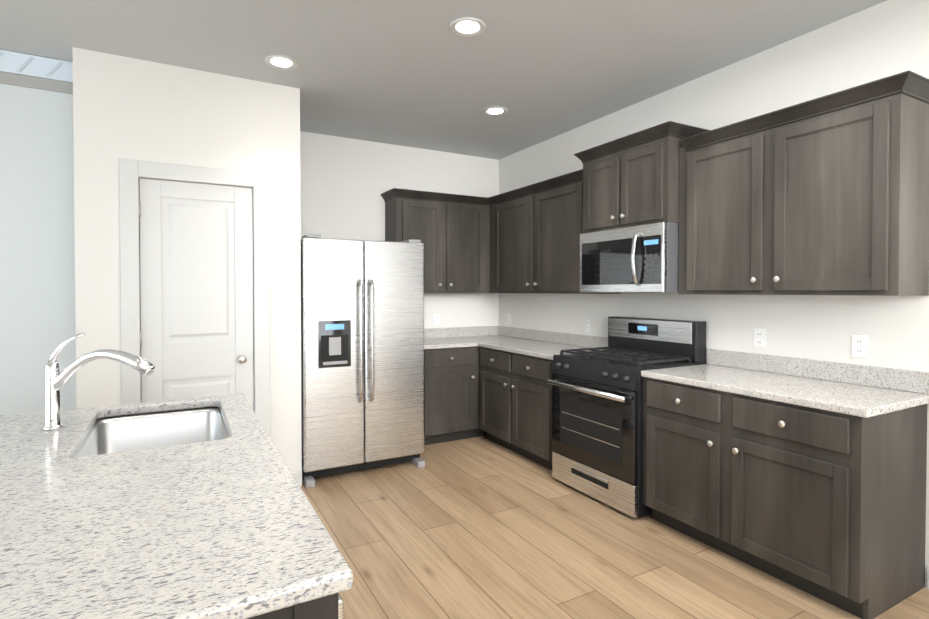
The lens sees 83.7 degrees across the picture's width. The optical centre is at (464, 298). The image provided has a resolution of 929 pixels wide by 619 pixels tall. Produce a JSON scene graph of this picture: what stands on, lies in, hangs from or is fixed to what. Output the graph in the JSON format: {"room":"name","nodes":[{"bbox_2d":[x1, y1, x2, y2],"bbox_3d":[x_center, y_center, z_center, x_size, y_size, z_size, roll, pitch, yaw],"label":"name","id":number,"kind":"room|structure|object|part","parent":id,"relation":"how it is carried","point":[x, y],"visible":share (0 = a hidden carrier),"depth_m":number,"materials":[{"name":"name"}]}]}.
{"room":"kitchen","nodes":[
{"label":"kitchen","id":0,"kind":"room"},
{"bbox_2d":[0,83,76,414],"bbox_3d":[-3.765,-0.060,2.620,2.990,2.830,0.120,0,1,-29],"label":"wall","id":1,"kind":"structure","parent":0,"point":[37,283],"depth_m":3.17,"materials":[{"name":"white paint"}]},
{"bbox_2d":[0,50,72,93],"bbox_3d":[-3.576,-1.373,2.627,2.748,0.195,0.013,0,1,-29],"label":"air vent","id":2,"kind":"object","parent":1,"relation":"in","point":[32,71],"visible":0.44,"depth_m":3.16,"materials":[{"name":"white metal"}]},
{"bbox_2d":[72,47,301,472],"bbox_3d":[-1.765,-0.072,3.435,1.300,2.830,0.120,0,1,-29],"label":"wall","id":3,"kind":"structure","parent":0,"point":[133,109],"depth_m":3.30,"materials":[{"name":"white paint"}]},
{"bbox_2d":[119,158,270,438],"bbox_3d":[-1.756,0.241,3.435,0.865,2.203,0.138,0,1,-29],"label":"door frame","id":4,"kind":"structure","parent":3,"relation":"attached to","point":[131,172],"depth_m":3.31,"materials":[{"name":"white paint"}]},
{"bbox_2d":[139,178,253,410],"bbox_3d":[-1.733,0.288,3.386,0.664,2.087,0.101,0,1,-29],"label":"pantry door","id":5,"kind":"structure","parent":3,"relation":"in","point":[196,280],"depth_m":3.39,"materials":[{"name":"white paint"}]},
{"bbox_2d":[300,131,498,328],"bbox_3d":[-0.719,-0.099,5.153,2.430,2.830,0.120,0,1,-29],"label":"wall","id":6,"kind":"structure","parent":0,"point":[345,183],"depth_m":5.00,"materials":[{"name":"white paint"}]},
{"bbox_2d":[385,189,484,292],"bbox_3d":[-0.285,-0.521,5.129,0.936,0.924,0.323,0,1,-29],"label":"upper cabinet","id":7,"kind":"object","parent":6,"relation":"attached to","point":[451,230],"depth_m":5.01,"materials":[{"name":"brown wood"}]},
{"bbox_2d":[433,314,439,325],"bbox_3d":[-0.289,0.214,5.319,0.072,0.116,0.008,0,1,-29],"label":"electrical outlet","id":8,"kind":"object","parent":6,"relation":"attached to","point":[436,319],"visible":1,"depth_m":5.32,"materials":[{"name":"white plastic"}]},
{"bbox_2d":[0,0,886,159],"bbox_3d":[-0.443,-1.489,0.306,6.840,0.100,8.840,0,1,-29],"label":"ceiling","id":9,"kind":"structure","parent":0,"point":[415,73],"depth_m":3.05,"materials":[{"name":"grey paint"}]},
{"bbox_2d":[264,55,297,69],"bbox_3d":[-1.145,-1.478,3.241,0.200,0.010,0.200,0,1,-29],"label":"recessed light","id":10,"kind":"object","parent":9,"relation":"in","point":[281,62],"visible":0.98,"depth_m":3.24,"materials":[{"name":"white paint"}]},
{"bbox_2d":[449,17,485,36],"bbox_3d":[0.018,-1.471,2.808,0.200,0.010,0.200,0,1,-29],"label":"recessed light","id":11,"kind":"object","parent":9,"relation":"in","point":[467,26],"visible":0.98,"depth_m":2.80,"materials":[{"name":"white paint"}]},
{"bbox_2d":[483,106,507,115],"bbox_3d":[0.243,-1.491,4.120,0.200,0.010,0.200,0,1,-29],"label":"recessed light","id":12,"kind":"object","parent":9,"relation":"in","point":[494,111],"visible":0.96,"depth_m":4.12,"materials":[{"name":"white paint"}]},
{"bbox_2d":[300,436,928,618],"bbox_3d":[-0.443,1.440,0.351,6.840,0.100,8.840,0,1,-29],"label":"floor","id":13,"kind":"structure","parent":0,"point":[481,527],"depth_m":2.73,"materials":[{"name":"brown wood"}]},
{"bbox_2d":[268,596,343,618],"bbox_3d":[-0.970,0.934,1.476,0.810,0.879,1.705,0,1,-29],"label":"kitchen island","id":14,"kind":"object","parent":13,"relation":"on","point":[331,609],"depth_m":0.89,"materials":[{"name":"brown wood"}]},
{"bbox_2d":[0,394,352,618],"bbox_3d":[-1.115,0.477,1.391,1.140,0.035,1.765,0,1,-29],"label":"island countertop","id":15,"kind":"structure","parent":14,"relation":"on","point":[201,529],"depth_m":1.04,"materials":[{"name":"white stone"}]},
{"bbox_2d":[40,332,155,431],"bbox_3d":[-1.272,0.285,1.805,0.346,0.337,0.223,0,1,-29],"label":"faucet","id":16,"kind":"object","parent":15,"relation":"on","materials":[{"name":"silver metal"}]},
{"bbox_2d":[72,404,231,455],"bbox_3d":[-1.123,0.589,1.905,0.502,0.229,0.762,0,1,-29],"label":"sink","id":17,"kind":"object","parent":15,"relation":"in","point":[145,427],"depth_m":2.18,"materials":[{"name":"silver metal"}]},
{"bbox_2d":[301,234,424,487],"bbox_3d":[-0.949,0.429,4.298,0.941,1.800,1.049,0,1,-29],"label":"fridge","id":18,"kind":"object","parent":13,"relation":"on","point":[362,354],"visible":0.98,"depth_m":3.86,"materials":[{"name":"silver metal"}]},
{"bbox_2d":[424,346,475,444],"bbox_3d":[-0.294,0.880,4.971,0.564,0.880,0.627,0,1,-29],"label":"base cabinet","id":19,"kind":"object","parent":13,"relation":"on","point":[449,373],"depth_m":4.72,"materials":[{"name":"brown wood"}]},
{"bbox_2d":[476,346,553,469],"bbox_3d":[0.674,0.887,4.500,0.627,0.880,1.168,0,1,-29],"label":"base cabinet","id":20,"kind":"object","parent":13,"relation":"on","point":[502,398],"depth_m":4.31,"materials":[{"name":"brown wood"}]},
{"bbox_2d":[547,316,705,517],"bbox_3d":[1.091,0.743,3.605,0.724,1.195,0.795,0,1,-29],"label":"range","id":21,"kind":"object","parent":13,"relation":"on","point":[597,423],"visible":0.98,"depth_m":3.43,"materials":[{"name":"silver metal"}]},
{"bbox_2d":[641,349,928,618],"bbox_3d":[1.611,0.846,2.764,0.658,1.015,1.177,0,1,-29],"label":"base cabinet","id":22,"kind":"object","parent":13,"relation":"on","point":[828,506],"depth_m":2.42,"materials":[{"name":"brown wood"}]},
{"bbox_3d":[1.623,0.406,2.764,0.632,0.135,1.177,0,1,-29],"label":"base cabinet top","id":23,"kind":"part","parent":22,"relation":"part of","materials":[{"name":"white stone"}]},
{"bbox_2d":[499,0,928,586],"bbox_3d":[2.501,-0.049,1.948,0.120,2.830,8.840,0,1,-29],"label":"wall","id":24,"kind":"structure","parent":0,"point":[887,38],"depth_m":3.04,"materials":[{"name":"white paint"}]},
{"bbox_2d":[507,314,510,324],"bbox_3d":[0.468,0.216,5.509,0.008,0.116,0.072,0,1,-29],"label":"electrical outlet","id":25,"kind":"object","parent":24,"relation":"attached to","point":[508,319],"visible":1,"depth_m":5.50,"materials":[{"name":"white plastic"}]},
{"bbox_2d":[424,326,607,359],"bbox_3d":[0.209,0.378,4.585,1.353,0.135,1.777,0,1,-29],"label":"countertop","id":26,"kind":"structure","parent":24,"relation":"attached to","point":[540,344],"depth_m":4.84,"materials":[{"name":"stone"}]},
{"bbox_2d":[489,173,620,293],"bbox_3d":[0.739,-0.514,4.679,0.322,0.924,1.492,0,1,-29],"label":"upper cabinet","id":27,"kind":"object","parent":24,"relation":"attached to","point":[525,239],"depth_m":4.52,"materials":[{"name":"brown wood"}]},
{"bbox_2d":[584,318,589,331],"bbox_3d":[1.053,0.222,4.446,0.008,0.116,0.072,0,1,-29],"label":"electrical outlet","id":28,"kind":"object","parent":24,"relation":"attached to","point":[586,324],"visible":1,"depth_m":4.44,"materials":[{"name":"white plastic"}]},
{"bbox_2d":[574,121,709,232],"bbox_3d":[1.232,-0.791,3.647,0.448,0.603,0.876,0,1,-29],"label":"upper cabinet","id":29,"kind":"object","parent":24,"relation":"attached to","point":[630,180],"visible":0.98,"depth_m":3.44,"materials":[{"name":"brown wood"}]},
{"bbox_2d":[580,222,678,292],"bbox_3d":[1.209,-0.266,3.643,0.499,0.441,0.774,0,1,-29],"label":"microwave","id":30,"kind":"object","parent":29,"relation":"attached to","point":[639,259],"visible":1,"depth_m":3.43,"materials":[{"name":"silver metal"}]},
{"bbox_2d":[754,328,765,347],"bbox_3d":[1.780,0.237,3.126,0.008,0.116,0.072,0,1,-29],"label":"electrical outlet","id":31,"kind":"object","parent":24,"relation":"attached to","point":[759,338],"visible":1,"depth_m":3.12,"materials":[{"name":"white plastic"}]},
{"bbox_2d":[678,70,928,295],"bbox_3d":[1.750,-0.501,2.808,0.353,0.957,1.192,0,1,-29],"label":"upper cabinet","id":32,"kind":"object","parent":24,"relation":"attached to","point":[827,194],"visible":1,"depth_m":2.56,"materials":[{"name":"brown wood"}]},
{"bbox_2d":[852,335,867,357],"bbox_3d":[2.033,0.245,2.666,0.008,0.116,0.072,0,1,-29],"label":"electrical outlet","id":33,"kind":"object","parent":24,"relation":"attached to","point":[859,346],"visible":1,"depth_m":2.66,"materials":[{"name":"white plastic"}]},
{"bbox_2d":[926,566,928,588],"bbox_3d":[3.343,1.339,0.301,0.014,0.105,4.865,0,1,-29],"label":"baseboard","id":34,"kind":"structure","parent":24,"relation":"attached to","point":[927,577],"depth_m":2.42,"materials":[{"name":"white paint"}]}
]}

